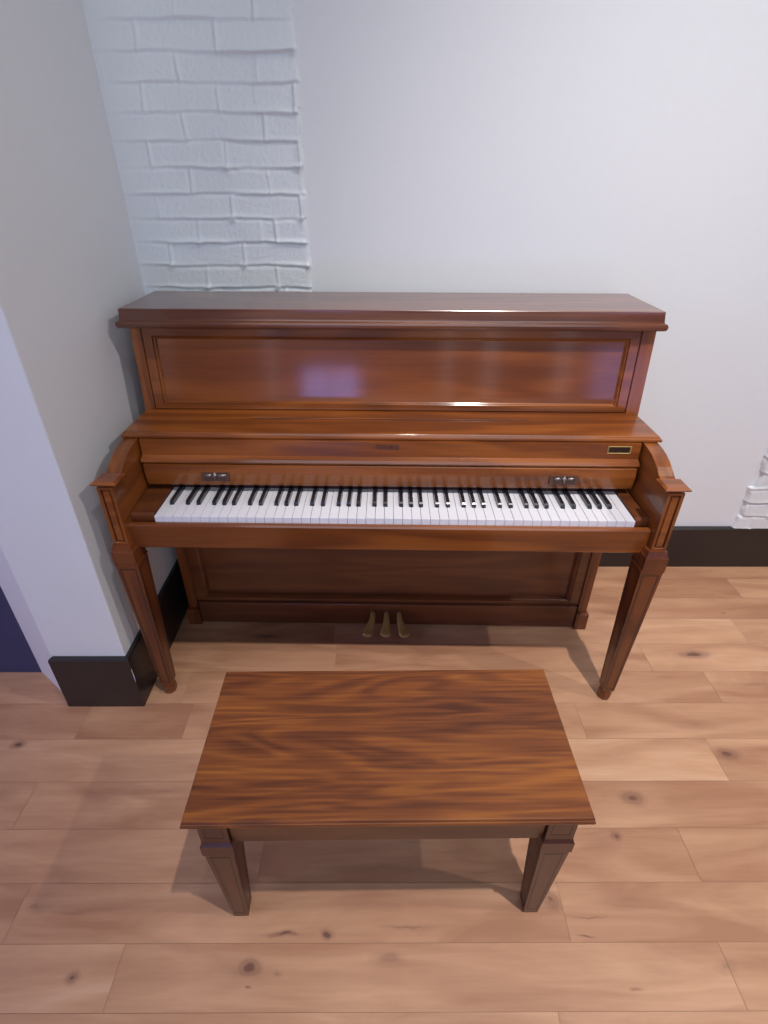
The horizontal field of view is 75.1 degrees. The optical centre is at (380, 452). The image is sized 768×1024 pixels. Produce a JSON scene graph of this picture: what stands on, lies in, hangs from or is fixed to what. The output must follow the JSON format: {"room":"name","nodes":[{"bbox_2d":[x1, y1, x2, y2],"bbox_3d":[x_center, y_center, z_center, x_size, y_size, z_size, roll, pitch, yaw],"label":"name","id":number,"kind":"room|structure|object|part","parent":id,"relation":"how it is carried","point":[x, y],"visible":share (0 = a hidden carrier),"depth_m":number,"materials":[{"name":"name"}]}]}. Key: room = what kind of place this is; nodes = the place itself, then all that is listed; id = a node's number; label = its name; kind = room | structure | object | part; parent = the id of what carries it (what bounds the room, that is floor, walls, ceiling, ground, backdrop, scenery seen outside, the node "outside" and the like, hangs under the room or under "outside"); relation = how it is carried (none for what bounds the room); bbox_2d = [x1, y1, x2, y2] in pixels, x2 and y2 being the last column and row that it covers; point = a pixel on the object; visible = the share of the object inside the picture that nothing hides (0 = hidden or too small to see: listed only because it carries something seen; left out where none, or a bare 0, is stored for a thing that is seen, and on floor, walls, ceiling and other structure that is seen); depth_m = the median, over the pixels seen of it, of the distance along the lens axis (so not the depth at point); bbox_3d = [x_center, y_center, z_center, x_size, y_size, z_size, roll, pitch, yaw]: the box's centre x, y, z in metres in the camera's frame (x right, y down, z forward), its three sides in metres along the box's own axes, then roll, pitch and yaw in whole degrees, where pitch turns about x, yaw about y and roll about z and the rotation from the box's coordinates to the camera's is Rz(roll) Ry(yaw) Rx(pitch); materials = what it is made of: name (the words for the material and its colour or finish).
{"room":"music room","nodes":[
{"label":"music room","id":0,"kind":"room"},
{"bbox_2d":[0,586,41,671],"bbox_3d":[-1.830,-1.368,0.562,1.457,4.720,0.124,0,29,0],"label":"wall","id":1,"kind":"structure","parent":0,"point":[16,655],"depth_m":1.57,"materials":[{"name":"paint"}]},
{"bbox_2d":[0,0,176,689],"bbox_3d":[-0.916,-1.437,0.694,0.370,4.720,0.632,0,29,0],"label":"wall","id":2,"kind":"structure","parent":0,"point":[70,386],"depth_m":1.20,"materials":[{"name":"paint"}]},
{"bbox_2d":[48,558,188,706],"bbox_3d":[-0.837,0.534,1.750,0.232,0.208,0.629,0,29,0],"label":"baseboard","id":3,"kind":"structure","parent":2,"relation":"attached to","point":[129,680],"depth_m":1.49,"materials":[{"name":"paint"}]},
{"bbox_2d":[0,567,767,1023],"bbox_3d":[0.339,1.293,0.584,6.000,0.001,3.550,0,29,0],"label":"floor","id":4,"kind":"structure","parent":0,"point":[112,911],"depth_m":1.16,"materials":[{"name":"brown wood"}]},
{"bbox_2d":[180,669,595,915],"bbox_3d":[0.011,0.755,1.091,0.713,0.455,0.303,0,29,-1],"label":"piano bench","id":5,"kind":"object","parent":4,"relation":"on","point":[402,754],"visible":1,"depth_m":0.94,"materials":[{"name":"brown wood"}]},
{"bbox_3d":[-0.304,0.815,1.002,0.060,0.435,0.060,0,29,-1],"label":"leg","id":6,"kind":"part","parent":5,"relation":"part of","materials":[{"name":"brown wood"}]},
{"bbox_3d":[0.012,0.564,0.987,0.713,0.020,0.303,0,29,-1],"label":"seat","id":7,"kind":"part","parent":5,"relation":"part of","materials":[{"name":"brown wood"}]},
{"bbox_3d":[0.329,0.813,1.008,0.060,0.435,0.060,0,29,-1],"label":"leg","id":8,"kind":"part","parent":5,"relation":"part of","materials":[{"name":"brown wood"}]},
{"bbox_2d":[90,291,691,699],"bbox_3d":[0.022,0.141,1.528,1.454,1.115,0.574,1,29,1],"label":"upright piano","id":9,"kind":"object","parent":4,"relation":"on","point":[369,458],"visible":1,"depth_m":1.36,"materials":[{"name":"brown wood"}]},
{"bbox_3d":[-0.664,0.157,1.244,0.023,0.157,0.008,1,29,1],"label":"post panel","id":10,"kind":"part","parent":9,"relation":"part of","materials":[{"name":"brown wood"}]},
{"bbox_3d":[-0.664,0.157,1.243,0.038,0.172,0.010,1,29,1],"label":"post frame","id":11,"kind":"part","parent":9,"relation":"part of","materials":[{"name":"brown wood"}]},
{"bbox_3d":[-0.662,0.088,1.384,0.038,0.282,0.305,1,29,1],"label":"arm","id":12,"kind":"part","parent":9,"relation":"part of","materials":[{"name":"brown wood"}]},
{"bbox_3d":[-0.665,0.081,1.687,0.028,1.064,0.230,1,29,1],"label":"panel","id":13,"kind":"part","parent":9,"relation":"part of","materials":[{"name":"brown wood"}]},
{"bbox_3d":[-0.660,0.492,1.438,0.060,0.490,0.060,1,29,1],"label":"leg","id":14,"kind":"part","parent":9,"relation":"part of","materials":[{"name":"brown wood"}]},
{"bbox_3d":[-0.666,0.326,1.674,0.032,0.501,0.026,1,29,1],"label":"post","id":15,"kind":"part","parent":9,"relation":"part of","materials":[{"name":"brown wood"}]},
{"bbox_3d":[0.022,0.309,1.677,1.343,0.470,0.014,1,29,1],"label":"panel","id":16,"kind":"part","parent":9,"relation":"part of","materials":[{"name":"brown wood"}]},
{"bbox_3d":[0.022,0.317,1.662,1.344,0.470,0.020,1,29,1],"label":"frame","id":17,"kind":"part","parent":9,"relation":"part of","materials":[{"name":"brown wood"}]},
{"bbox_2d":[120,408,661,441],"bbox_3d":[0.024,-0.081,1.385,1.419,0.016,0.179,1,29,1],"label":"shelf","id":18,"kind":"object","parent":9,"relation":"attached to","point":[155,424],"depth_m":1.35,"materials":[{"name":"brown wood"}]},
{"bbox_3d":[0.027,-0.228,1.409,1.305,0.212,0.031,1,29,1],"label":"music panel","id":19,"kind":"part","parent":9,"relation":"part of","materials":[{"name":"brown wood"}]},
{"bbox_3d":[0.024,-0.233,1.400,1.348,0.230,0.040,1,29,1],"label":"panel frame","id":20,"kind":"part","parent":9,"relation":"part of","materials":[{"name":"brown wood"}]},
{"bbox_3d":[0.026,-0.404,1.416,1.454,0.051,0.249,1,29,1],"label":"lid","id":21,"kind":"part","parent":9,"relation":"part of","materials":[{"name":"brown wood"}]},
{"bbox_3d":[0.711,0.339,1.658,0.032,0.501,0.026,1,29,1],"label":"post","id":22,"kind":"part","parent":9,"relation":"part of","materials":[{"name":"brown wood"}]},
{"bbox_3d":[0.696,0.505,1.423,0.060,0.490,0.060,1,29,1],"label":"leg","id":23,"kind":"part","parent":9,"relation":"part of","materials":[{"name":"brown wood"}]},
{"bbox_3d":[0.719,0.094,1.671,0.036,1.064,0.230,1,29,1],"label":"panel","id":24,"kind":"part","parent":9,"relation":"part of","materials":[{"name":"brown wood"}]},
{"bbox_3d":[0.704,0.100,1.369,0.038,0.282,0.305,1,29,1],"label":"arm","id":25,"kind":"part","parent":9,"relation":"part of","materials":[{"name":"brown wood"}]},
{"bbox_3d":[0.701,0.170,1.228,0.023,0.157,0.008,1,29,1],"label":"post panel","id":26,"kind":"part","parent":9,"relation":"part of","materials":[{"name":"brown wood"}]},
{"bbox_3d":[0.701,0.170,1.227,0.038,0.172,0.010,1,29,1],"label":"post frame","id":27,"kind":"part","parent":9,"relation":"part of","materials":[{"name":"brown wood"}]},
{"bbox_2d":[293,0,767,525],"bbox_3d":[1.120,-1.616,1.032,4.440,4.720,0.120,0,29,0],"label":"wall","id":28,"kind":"structure","parent":0,"point":[449,146],"depth_m":1.41,"materials":[{"name":"paint"}]},
{"bbox_2d":[82,0,312,294],"bbox_3d":[-0.475,-0.660,1.463,0.540,2.220,0.028,0,29,-1],"label":"brick wall","id":29,"kind":"structure","parent":28,"relation":"attached to","point":[201,98],"depth_m":1.36,"materials":[{"name":"brick"}]},
{"bbox_2d":[599,526,767,566],"bbox_3d":[1.256,0.385,2.046,3.956,0.196,0.018,0,29,0],"label":"baseboard","id":30,"kind":"structure","parent":28,"relation":"attached to","point":[688,546],"depth_m":2.04,"materials":[{"name":"paint"}]},
{"bbox_2d":[730,449,767,528],"bbox_3d":[1.616,-0.314,1.659,0.425,1.404,0.036,0,29,0],"label":"brick wall","id":31,"kind":"structure","parent":28,"relation":"attached to","point":[753,513],"depth_m":1.94,"materials":[{"name":"brick"}]}
]}

